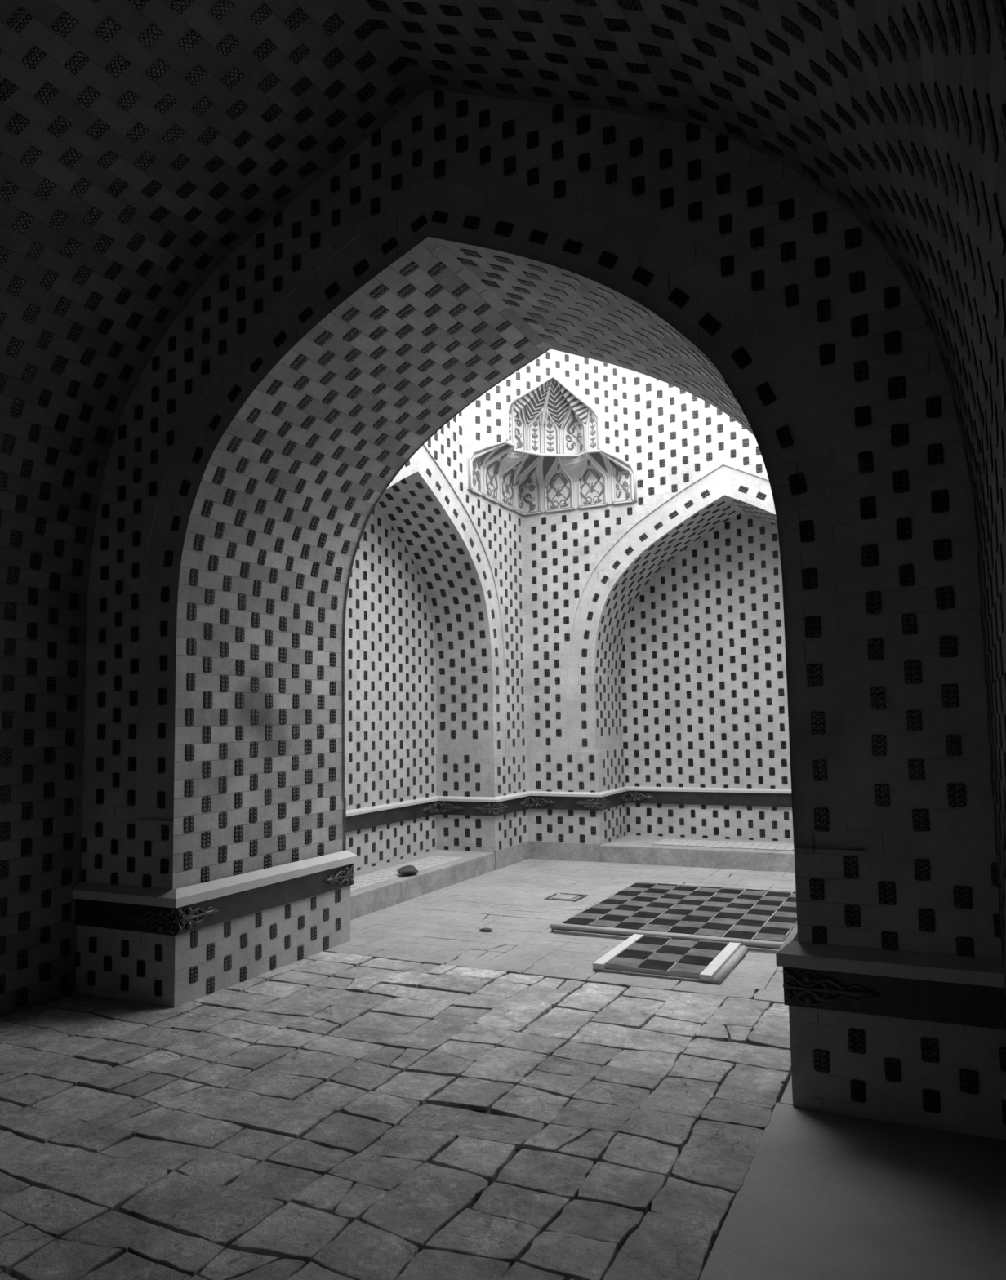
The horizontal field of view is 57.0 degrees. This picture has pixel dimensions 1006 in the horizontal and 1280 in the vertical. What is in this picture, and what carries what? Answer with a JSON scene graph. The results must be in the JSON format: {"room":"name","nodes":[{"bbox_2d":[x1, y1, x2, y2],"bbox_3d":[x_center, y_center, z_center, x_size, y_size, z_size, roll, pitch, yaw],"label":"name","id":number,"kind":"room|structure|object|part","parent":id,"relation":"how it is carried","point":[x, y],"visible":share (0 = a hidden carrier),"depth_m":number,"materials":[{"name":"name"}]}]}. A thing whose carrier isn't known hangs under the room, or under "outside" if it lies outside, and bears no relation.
{"room":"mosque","nodes":[
{"label":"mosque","id":0,"kind":"room"},
{"bbox_2d":[344,408,528,871],"bbox_3d":[-0.992,-0.559,9.257,0.732,5.950,4.290,-3,-6,25],"label":"wall","id":1,"kind":"structure","parent":0,"point":[435,704],"depth_m":10.04,"materials":[{"name":"brick"}]},
{"bbox_2d":[0,0,1005,1016],"bbox_3d":[-0.995,-0.589,3.482,5.008,5.009,2.918,-3,-6,25],"label":"vault","id":2,"kind":"object","parent":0,"point":[143,143],"visible":0.99,"depth_m":4.45,"materials":[{"name":"brick"}]},
{"bbox_2d":[0,858,1005,1279],"bbox_3d":[-1.142,1.884,1.567,10.800,0.256,21.100,-3,-6,25],"label":"floor","id":3,"kind":"structure","parent":0,"point":[223,1093],"depth_m":3.60,"materials":[{"name":"grey stone"}]},
{"bbox_2d":[350,849,495,919],"bbox_3d":[-1.068,2.289,8.751,0.720,0.191,3.060,-3,-6,25],"label":"stone bench","id":4,"kind":"object","parent":3,"relation":"on","point":[380,886],"visible":0.59,"depth_m":8.75,"materials":[{"name":"grey stone"}]},
{"bbox_2d":[396,865,417,875],"bbox_3d":[-0.880,2.136,8.591,0.178,0.084,0.237,-3,-6,25],"label":"stone","id":5,"kind":"object","parent":4,"relation":"on","point":[407,869],"visible":1,"depth_m":8.54,"materials":[{"name":"grey stone"}]},
{"bbox_2d":[478,928,492,931],"bbox_3d":[-0.133,2.211,7.075,0.114,0.019,0.058,-3,-6,25],"label":"chip","id":6,"kind":"object","parent":3,"relation":"on","point":[481,929],"visible":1,"depth_m":7.06,"materials":[{"name":"grey stone"}]},
{"bbox_2d":[324,944,784,1004],"bbox_3d":[0.318,2.127,5.898,3.468,0.032,0.224,-3,-6,25],"label":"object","id":7,"kind":"object","parent":3,"relation":"on","point":[587,976],"visible":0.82,"depth_m":5.83,"materials":[{"name":"grey stone"}]},
{"bbox_2d":[544,893,587,902],"bbox_3d":[0.567,2.318,8.353,0.305,0.014,0.300,-3,-6,25],"label":"floor hatch","id":8,"kind":"object","parent":3,"relation":"on","point":[562,896],"visible":1,"depth_m":8.33,"materials":[{"name":"grey stone"}]},
{"bbox_2d":[592,933,747,985],"bbox_3d":[1.125,2.103,6.119,0.809,0.066,0.875,-3,-6,25],"label":"board","id":9,"kind":"object","parent":3,"relation":"on","point":[705,962],"visible":1,"depth_m":5.99,"materials":[{"name":"grey stone"}]},
{"bbox_2d":[549,881,796,953],"bbox_3d":[1.589,2.205,7.529,1.788,0.061,2.065,-3,-6,25],"label":"chessboard","id":10,"kind":"object","parent":3,"relation":"on","point":[759,920],"visible":0.88,"depth_m":7.23,"materials":[{"name":"grey stone"}]},
{"bbox_2d":[600,835,795,872],"bbox_3d":[2.683,2.352,10.180,3.060,0.191,0.982,-3,-6,25],"label":"stone bench","id":11,"kind":"object","parent":3,"relation":"on","point":[715,853],"visible":0.61,"depth_m":10.06,"materials":[{"name":"grey stone"}]},
{"bbox_2d":[75,88,1005,1140],"bbox_3d":[0.402,-0.904,5.382,6.998,5.980,1.738,-3,-6,25],"label":"wall","id":12,"kind":"structure","parent":0,"point":[468,239],"depth_m":4.91,"materials":[{"name":"brick"}]},
{"bbox_2d":[75,863,354,936],"bbox_3d":[-1.854,1.693,6.245,0.842,0.160,1.788,-3,-6,25],"label":"trim","id":13,"kind":"structure","parent":12,"relation":"attached to","point":[175,922],"depth_m":5.60,"materials":[{"name":"stone"}]},
{"bbox_2d":[72,850,357,907],"bbox_3d":[-1.852,1.567,6.269,0.837,0.094,1.805,-3,-6,25],"label":"trim","id":14,"kind":"structure","parent":12,"relation":"attached to","point":[100,891],"depth_m":5.61,"materials":[{"name":"stone"}]},
{"bbox_2d":[775,924,1004,987],"bbox_3d":[2.019,1.343,4.428,1.097,0.094,1.805,-3,-6,25],"label":"trim","id":15,"kind":"structure","parent":12,"relation":"attached to","point":[932,966],"depth_m":3.67,"materials":[{"name":"stone"}]},
{"bbox_2d":[782,966,1005,1030],"bbox_3d":[2.025,1.469,4.400,1.075,0.160,1.788,-3,-6,25],"label":"trim","id":16,"kind":"structure","parent":12,"relation":"attached to","point":[954,1003],"depth_m":3.66,"materials":[{"name":"stone"}]},
{"bbox_2d":[465,349,638,501],"bbox_3d":[0.559,-2.532,10.239,2.037,1.900,0.008,1,-5,-19],"label":"wall","id":17,"kind":"structure","parent":0,"point":[608,388],"depth_m":10.38,"materials":[{"name":"brick"}]},
{"bbox_2d":[467,375,636,515],"bbox_3d":[0.401,-2.214,10.675,2.001,1.369,1.005,1,-5,-19],"label":"muqarnas","id":18,"kind":"object","parent":17,"relation":"attached to","point":[552,459],"visible":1,"depth_m":10.54,"materials":[{"name":"white paint"}]},
{"bbox_3d":[-0.180,-1.860,10.028,0.400,0.550,0.169,1,-5,-18],"label":"niche panel","id":19,"kind":"part","parent":18,"relation":"part of","materials":[{"name":"white paint"}]},
{"bbox_3d":[0.003,-1.844,10.252,0.310,0.550,0.325,-3,-6,25],"label":"niche panel","id":20,"kind":"part","parent":18,"relation":"part of","materials":[{"name":"white paint"}]},
{"bbox_3d":[0.196,-1.815,10.621,0.338,0.550,0.339,-3,-6,25],"label":"niche panel","id":21,"kind":"part","parent":18,"relation":"part of","materials":[{"name":"white paint"}]},
{"bbox_3d":[0.086,-2.400,10.108,0.042,0.530,0.135,-4,-6,33],"label":"niche panel","id":22,"kind":"part","parent":18,"relation":"part of","materials":[{"name":"white paint"}]},
{"bbox_3d":[0.190,-2.408,10.325,0.259,0.580,0.138,2,-6,-31],"label":"niche panel","id":23,"kind":"part","parent":18,"relation":"part of","materials":[{"name":"white paint"}]},
{"bbox_3d":[0.386,-1.799,10.842,0.303,0.550,0.595,3,-6,-38],"label":"niche panel","id":24,"kind":"part","parent":18,"relation":"part of","materials":[{"name":"white paint"}]},
{"bbox_3d":[0.363,-2.361,10.494,0.163,0.510,0.099,0,-5,-10],"label":"niche panel","id":25,"kind":"part","parent":18,"relation":"part of","materials":[{"name":"white paint"}]},
{"bbox_3d":[0.545,-2.361,10.529,0.175,0.510,0.093,0,-5,-8],"label":"niche panel","id":26,"kind":"part","parent":18,"relation":"part of","materials":[{"name":"white paint"}]},
{"bbox_3d":[0.496,-2.658,10.422,1.090,0.504,0.328,1,-5,-19],"label":"striped crown","id":27,"kind":"part","parent":18,"relation":"part of","materials":[{"name":"white paint"}]},
{"bbox_3d":[0.584,-1.809,10.757,0.339,0.550,0.338,-3,-6,25],"label":"niche panel","id":28,"kind":"part","parent":18,"relation":"part of","materials":[{"name":"white paint"}]},
{"bbox_3d":[0.789,-2.399,10.537,0.259,0.580,0.138,0,-5,-7],"label":"niche panel","id":29,"kind":"part","parent":18,"relation":"part of","materials":[{"name":"white paint"}]},
{"bbox_3d":[1.006,-2.387,10.432,0.135,0.530,0.042,-2,-5,17],"label":"niche panel","id":30,"kind":"part","parent":18,"relation":"part of","materials":[{"name":"white paint"}]},
{"bbox_3d":[0.966,-1.830,10.591,0.325,0.550,0.310,-3,-6,25],"label":"niche panel","id":31,"kind":"part","parent":18,"relation":"part of","materials":[{"name":"white paint"}]},
{"bbox_3d":[1.250,-1.840,10.532,0.400,0.550,0.169,1,-5,-21],"label":"niche panel","id":32,"kind":"part","parent":18,"relation":"part of","materials":[{"name":"white paint"}]},
{"bbox_2d":[522,371,793,844],"bbox_3d":[2.659,-0.518,10.417,4.889,5.950,0.992,-3,-6,25],"label":"wall","id":33,"kind":"structure","parent":0,"point":[655,645],"depth_m":10.79,"materials":[{"name":"brick"}]},
{"bbox_2d":[493,840,599,870],"bbox_3d":[2.305,2.280,9.334,4.889,0.200,0.900,-3,-6,25],"label":"baseboard","id":34,"kind":"structure","parent":33,"relation":"attached to","point":[588,852],"depth_m":10.52,"materials":[{"name":"grey stone"}]},
{"bbox_2d":[346,786,791,816],"bbox_3d":[0.956,1.658,9.434,6.804,0.049,3.390,0,-5,-15],"label":"trim","id":35,"kind":"structure","parent":33,"relation":"attached to","point":[489,799],"depth_m":10.51,"materials":[{"name":"stone"}]},
{"bbox_2d":[346,791,791,832],"bbox_3d":[0.955,1.759,9.433,6.803,0.150,3.374,0,-5,-15],"label":"trim","id":36,"kind":"structure","parent":33,"relation":"attached to","point":[361,821],"depth_m":10.52,"materials":[{"name":"stone"}]}
]}

